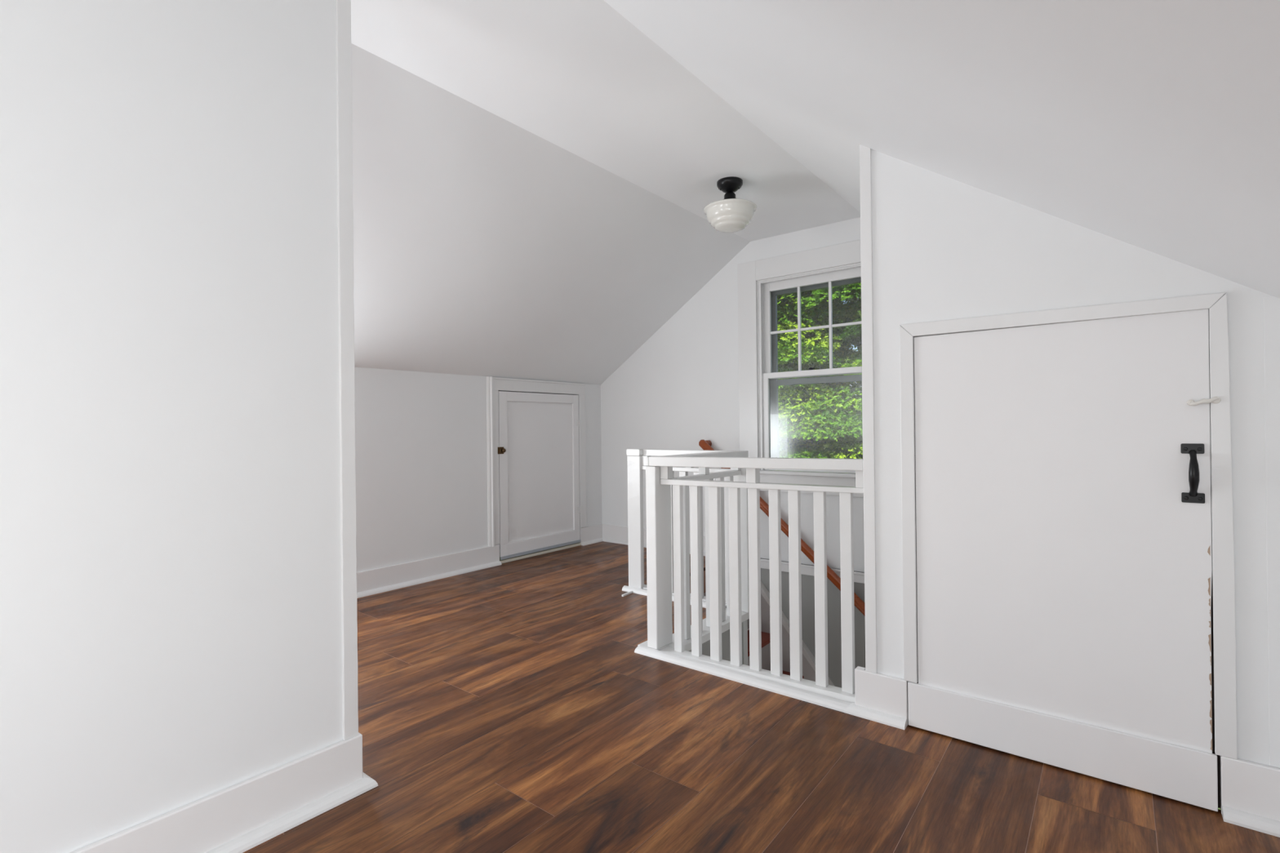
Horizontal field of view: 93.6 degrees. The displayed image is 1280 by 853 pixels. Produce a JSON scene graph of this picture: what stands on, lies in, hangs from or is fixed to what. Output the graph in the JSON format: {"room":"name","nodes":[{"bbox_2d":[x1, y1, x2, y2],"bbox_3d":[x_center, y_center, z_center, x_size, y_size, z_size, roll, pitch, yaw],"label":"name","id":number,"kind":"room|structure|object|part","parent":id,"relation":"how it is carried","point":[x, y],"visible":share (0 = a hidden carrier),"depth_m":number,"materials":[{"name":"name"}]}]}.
{"room":"attic landing","nodes":[
{"label":"attic landing","id":0,"kind":"room"},
{"bbox_2d":[0,0,343,852],"bbox_3d":[-1.853,-0.163,0.456,0.110,2.368,3.222,-1,0,38],"label":"wall","id":1,"kind":"structure","parent":0,"point":[171,606],"depth_m":1.35,"materials":[{"name":"paint"}]},
{"bbox_2d":[70,733,377,852],"bbox_3d":[-1.815,0.947,0.462,0.169,0.148,3.266,-1,0,38],"label":"baseboard","id":2,"kind":"structure","parent":1,"relation":"attached to","point":[240,817],"depth_m":1.48,"materials":[{"name":"paint"}]},
{"bbox_3d":[-1.815,1.008,0.462,0.169,0.026,3.266,-1,0,38],"label":"shoe moulding","id":3,"kind":"part","parent":2,"relation":"part of","materials":[{"name":"paint"}]},
{"bbox_2d":[335,0,358,740],"bbox_3d":[-0.864,-0.245,1.711,0.130,2.220,0.041,-1,0,38],"label":"trim","id":4,"kind":"structure","parent":1,"relation":"attached to","point":[343,7],"depth_m":1.67,"materials":[{"name":"paint"}]},
{"bbox_2d":[354,367,602,572],"bbox_3d":[-2.378,0.334,2.898,0.130,1.396,6.400,-1,0,38],"label":"wall","id":5,"kind":"structure","parent":0,"point":[421,448],"depth_m":3.99,"materials":[{"name":"paint"}]},
{"bbox_2d":[356,544,502,598],"bbox_3d":[-2.660,0.961,2.391,0.043,0.146,5.248,-1,0,38],"label":"baseboard","id":6,"kind":"structure","parent":5,"relation":"attached to","point":[378,580],"depth_m":3.97,"materials":[{"name":"paint"}]},
{"bbox_3d":[-2.655,1.021,2.384,0.028,0.026,5.243,-1,0,38],"label":"shoe moulding","id":7,"kind":"part","parent":6,"relation":"part of","materials":[{"name":"paint"}]},
{"bbox_2d":[486,376,586,546],"bbox_3d":[-0.788,0.256,4.788,0.026,1.246,1.032,-1,0,38],"label":"trim","id":8,"kind":"structure","parent":5,"relation":"attached to","point":[494,384],"depth_m":4.46,"materials":[{"name":"paint"}]},
{"bbox_2d":[499,542,581,564],"bbox_3d":[-0.784,1.008,4.805,0.036,0.022,0.862,-1,0,38],"label":"trim","id":9,"kind":"structure","parent":5,"relation":"attached to","point":[518,557],"depth_m":4.76,"materials":[{"name":"white wood"}]},
{"bbox_2d":[497,391,583,559],"bbox_3d":[-0.775,0.361,4.805,0.064,1.254,0.904,-1,0,38],"label":"door","id":10,"kind":"structure","parent":5,"relation":"in","point":[540,509],"depth_m":4.78,"materials":[{"name":"paint"}]},
{"bbox_2d":[579,524,602,546],"bbox_3d":[-0.410,0.942,5.242,0.043,0.146,0.288,-1,0,38],"label":"baseboard","id":11,"kind":"structure","parent":5,"relation":"attached to","point":[593,534],"depth_m":5.23,"materials":[{"name":"paint"}]},
{"bbox_3d":[-0.408,1.002,5.232,0.028,0.026,0.269,-1,0,38],"label":"shoe moulding","id":12,"kind":"part","parent":11,"relation":"part of","materials":[{"name":"paint"}]},
{"bbox_2d":[351,43,750,385],"bbox_3d":[-1.798,-0.873,2.432,1.622,1.180,6.400,-1,0,38],"label":"ceiling","id":13,"kind":"structure","parent":0,"point":[484,246],"depth_m":3.39,"materials":[{"name":"paint"}]},
{"bbox_2d":[351,0,860,241],"bbox_3d":[-0.841,-1.415,1.673,0.830,0.120,6.400,-1,0,38],"label":"ceiling","id":14,"kind":"structure","parent":0,"point":[578,76],"depth_m":2.46,"materials":[{"name":"paint"}]},
{"bbox_2d":[703,176,756,232],"bbox_3d":[0.503,-1.231,3.356,0.295,0.270,0.295,-1,0,38],"label":"ceiling light","id":15,"kind":"object","parent":14,"relation":"attached to","point":[731,214],"visible":1,"depth_m":3.29,"materials":[{"name":"white glass"}]},
{"bbox_3d":[0.503,-1.171,3.356,0.295,0.150,0.295,-1,0,38],"label":"lamp shade","id":16,"kind":"part","parent":15,"relation":"part of","materials":[{"name":"white glass"}]},
{"bbox_2d":[688,623,742,664],"bbox_3d":[0.432,2.301,2.856,1.754,2.600,0.795,-1,0,38],"label":"wall","id":17,"kind":"structure","parent":0,"point":[726,646],"depth_m":3.07,"materials":[{"name":"grey paint"}]},
{"bbox_2d":[742,619,747,665],"bbox_3d":[0.563,1.816,3.240,0.034,1.570,0.042,-1,0,38],"label":"trim","id":18,"kind":"structure","parent":17,"relation":"attached to","point":[744,623],"depth_m":3.23,"materials":[{"name":"white wood"}]},
{"bbox_2d":[600,217,865,616],"bbox_3d":[1.165,0.106,4.216,4.042,3.195,0.258,-1,0,38],"label":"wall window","id":19,"kind":"structure","parent":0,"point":[679,389],"depth_m":4.71,"materials":[{"name":"paint"}]},
{"bbox_2d":[602,524,705,555],"bbox_3d":[0.153,0.935,4.953,1.255,0.147,0.043,-1,0,38],"label":"baseboard","id":20,"kind":"structure","parent":19,"relation":"attached to","point":[611,533],"depth_m":5.22,"materials":[{"name":"paint"}]},
{"bbox_3d":[0.150,0.996,4.947,1.254,0.026,0.028,-1,0,38],"label":"shoe moulding","id":21,"kind":"part","parent":20,"relation":"part of","materials":[{"name":"paint"}]},
{"bbox_3d":[1.202,0.897,4.090,1.838,1.612,0.098,-1,0,38],"label":"handrail","id":22,"kind":"part","parent":19,"relation":"part of","materials":[{"name":"white wood"}]},
{"bbox_2d":[737,240,863,497],"bbox_3d":[1.214,-0.377,4.196,1.185,1.684,0.205,-1,0,38],"label":"window","id":23,"kind":"structure","parent":19,"relation":"attached to","point":[760,282],"depth_m":4.38,"materials":[{"name":"paint"}]},
{"bbox_3d":[1.228,-0.707,4.219,0.789,0.708,0.028,-1,0,38],"label":"sash","id":24,"kind":"part","parent":23,"relation":"part of","materials":[{"name":"paint"}]},
{"bbox_3d":[1.210,-0.040,4.187,0.783,0.709,0.027,-1,0,38],"label":"sash","id":25,"kind":"part","parent":23,"relation":"part of","materials":[{"name":"paint"}]},
{"bbox_3d":[1.262,-0.374,4.258,0.789,1.376,0.028,-1,0,38],"label":"storm frame","id":26,"kind":"part","parent":23,"relation":"part of","materials":[{"name":"white wood"}]},
{"bbox_2d":[243,541,1279,852],"bbox_3d":[-0.737,1.101,1.608,4.070,0.180,6.400,-1,0,38],"label":"floor","id":27,"kind":"structure","parent":0,"point":[511,707],"depth_m":1.79,"materials":[{"name":"wood"}]},
{"bbox_2d":[622,591,632,596],"bbox_3d":[-0.075,1.002,3.601,0.012,0.011,0.104,-1,0,33],"label":"wood offcut","id":28,"kind":"object","parent":27,"relation":"on","point":[630,592],"visible":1,"depth_m":3.60,"materials":[{"name":"paint"}]},
{"bbox_2d":[622,448,730,608],"bbox_3d":[0.215,0.569,3.502,0.757,0.871,0.110,-1,0,38],"label":"balustrade","id":29,"kind":"object","parent":27,"relation":"on","point":[636,458],"visible":0.35,"depth_m":3.65,"materials":[{"name":"paint"}]},
{"bbox_3d":[-0.027,0.583,3.680,0.101,0.807,0.035,-1,0,38],"label":"newel post","id":30,"kind":"part","parent":29,"relation":"part of","materials":[{"name":"paint"}]},
{"bbox_3d":[0.178,0.992,3.482,0.717,0.026,0.028,-1,0,38],"label":"shoe moulding","id":31,"kind":"part","parent":29,"relation":"part of","materials":[{"name":"paint"}]},
{"bbox_3d":[0.225,0.990,3.516,0.692,0.030,0.082,-1,0,38],"label":"sill","id":32,"kind":"part","parent":29,"relation":"part of","materials":[{"name":"paint"}]},
{"bbox_3d":[0.233,0.156,3.519,0.706,0.039,0.039,-1,0,38],"label":"rail","id":33,"kind":"part","parent":29,"relation":"part of","materials":[{"name":"paint"}]},
{"bbox_3d":[0.271,0.248,3.474,0.628,0.023,0.043,-1,0,38],"label":"rail","id":34,"kind":"part","parent":29,"relation":"part of","materials":[{"name":"paint"}]},
{"bbox_2d":[645,450,749,651],"bbox_3d":[0.317,0.579,2.967,0.139,0.890,0.805,-1,0,38],"label":"balustrade","id":35,"kind":"object","parent":27,"relation":"on","point":[735,474],"visible":0.48,"depth_m":3.03,"materials":[{"name":"paint"}]},
{"bbox_3d":[0.306,0.154,2.973,0.085,0.040,0.805,-1,0,38],"label":"rail","id":36,"kind":"part","parent":35,"relation":"part of","materials":[{"name":"paint"}]},
{"bbox_3d":[0.336,0.246,2.972,0.045,0.024,0.596,-1,0,38],"label":"rail","id":37,"kind":"part","parent":35,"relation":"part of","materials":[{"name":"paint"}]},
{"bbox_3d":[0.537,0.579,3.215,0.100,0.813,0.029,-1,0,38],"label":"post","id":38,"kind":"part","parent":35,"relation":"part of","materials":[{"name":"paint"}]},
{"bbox_2d":[634,456,863,712],"bbox_3d":[0.407,0.560,2.433,1.014,0.881,0.163,-1,0,38],"label":"balustrade","id":39,"kind":"object","parent":27,"relation":"on","point":[659,473],"visible":0.99,"depth_m":2.41,"materials":[{"name":"paint"}]},
{"bbox_3d":[0.087,0.581,2.712,0.056,0.808,0.122,-1,0,38],"label":"newel post","id":40,"kind":"part","parent":39,"relation":"part of","materials":[{"name":"paint"}]},
{"bbox_3d":[0.360,0.991,2.395,0.951,0.021,0.040,-1,0,38],"label":"shoe moulding","id":41,"kind":"part","parent":39,"relation":"part of","materials":[{"name":"paint"}]},
{"bbox_3d":[0.397,0.984,2.442,0.978,0.034,0.080,-1,0,38],"label":"sill","id":42,"kind":"part","parent":39,"relation":"part of","materials":[{"name":"paint"}]},
{"bbox_3d":[0.423,0.145,2.400,0.938,0.052,0.054,-1,0,38],"label":"rail","id":43,"kind":"part","parent":39,"relation":"part of","materials":[{"name":"paint"}]},
{"bbox_3d":[0.458,0.238,2.413,0.902,0.031,0.047,-1,0,38],"label":"rail","id":44,"kind":"part","parent":39,"relation":"part of","materials":[{"name":"paint"}]},
{"bbox_2d":[760,568,865,688],"bbox_3d":[0.867,2.300,4.529,3.144,2.600,0.160,-1,0,38],"label":"wall","id":45,"kind":"structure","parent":0,"point":[833,593],"depth_m":4.08,"materials":[{"name":"grey paint"}]},
{"bbox_2d":[844,666,907,729],"bbox_3d":[0.808,0.920,2.055,0.200,0.150,0.063,-1,0,38],"label":"baseboard","id":46,"kind":"structure","parent":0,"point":[882,699],"depth_m":2.04,"materials":[{"name":"paint"}]},
{"bbox_3d":[0.802,0.983,2.047,0.199,0.026,0.043,-1,0,38],"label":"shoe moulding","id":47,"kind":"part","parent":46,"relation":"part of","materials":[{"name":"paint"}]},
{"bbox_2d":[604,0,1279,298],"bbox_3d":[0.162,-0.852,0.885,1.710,1.272,6.400,-1,0,38],"label":"ceiling","id":48,"kind":"structure","parent":0,"point":[1153,126],"depth_m":1.18,"materials":[{"name":"paint"}]},
{"bbox_2d":[871,149,1277,809],"bbox_3d":[1.771,1.301,2.509,0.998,4.569,1.880,-1,0,38],"label":"wall","id":49,"kind":"structure","parent":0,"point":[944,248],"depth_m":1.81,"materials":[{"name":"paint"}]},
{"bbox_2d":[859,144,877,673],"bbox_3d":[0.822,-0.066,2.116,0.038,1.822,0.120,-1,0,38],"label":"trim","id":50,"kind":"structure","parent":49,"relation":"attached to","point":[865,162],"depth_m":2.07,"materials":[{"name":"paint"}]},
{"bbox_2d":[907,309,1221,811],"bbox_3d":[1.179,0.343,1.756,0.758,1.284,0.066,-1,0,38],"label":"door","id":51,"kind":"structure","parent":49,"relation":"in","point":[1064,491],"depth_m":1.72,"materials":[{"name":"paint"}]},
{"bbox_3d":[1.425,0.122,1.546,0.045,0.154,0.044,-1,0,38],"label":"pull handle","id":52,"kind":"part","parent":51,"relation":"part of","materials":[{"name":"black metal"}]},
{"bbox_2d":[899,292,1237,808],"bbox_3d":[1.185,0.249,1.759,0.792,1.184,0.013,-1,0,38],"label":"trim","id":53,"kind":"structure","parent":49,"relation":"attached to","point":[1222,506],"depth_m":1.53,"materials":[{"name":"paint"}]},
{"bbox_2d":[1220,755,1279,837],"bbox_3d":[1.516,0.911,1.482,0.118,0.150,0.043,-1,0,38],"label":"baseboard","id":54,"kind":"structure","parent":49,"relation":"attached to","point":[1250,791],"depth_m":1.49,"materials":[{"name":"paint"}]},
{"bbox_3d":[1.513,0.974,1.476,0.117,0.026,0.028,-1,0,38],"label":"shoe moulding","id":55,"kind":"part","parent":54,"relation":"part of","materials":[{"name":"paint"}]},
{"bbox_2d":[1263,296,1279,768],"bbox_3d":[1.557,0.259,1.473,0.030,1.155,0.002,-1,0,38],"label":"trim","id":56,"kind":"structure","parent":49,"relation":"attached to","point":[1271,304],"depth_m":1.47,"materials":[{"name":"paint"}]},
{"label":"outside","id":57,"kind":"structure","parent":0,"visible":0},
{"bbox_3d":[16.151,5.982,28.441,70.000,0.200,55.400,-1,0,38],"label":"ground","id":58,"kind":"structure","parent":57,"visible":0},
{"bbox_2d":[777,282,862,473],"bbox_3d":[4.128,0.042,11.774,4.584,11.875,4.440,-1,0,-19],"label":"window panes","id":59,"kind":"object","parent":58,"relation":"on","point":[826,415],"visible":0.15,"depth_m":10.02,"materials":[{"name":"clear glass"}]},
{"bbox_3d":[0.825,3.648,3.360,1.940,0.100,2.060,-1,0,38],"label":"floor","id":60,"kind":"structure","parent":0,"visible":0},
{"bbox_2d":[689,567,835,686],"bbox_3d":[0.973,2.272,3.646,1.635,2.549,1.094,-1,0,38],"label":"staircase","id":61,"kind":"structure","parent":60,"relation":"on","point":[808,659],"depth_m":4.23,"materials":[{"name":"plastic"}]}
]}

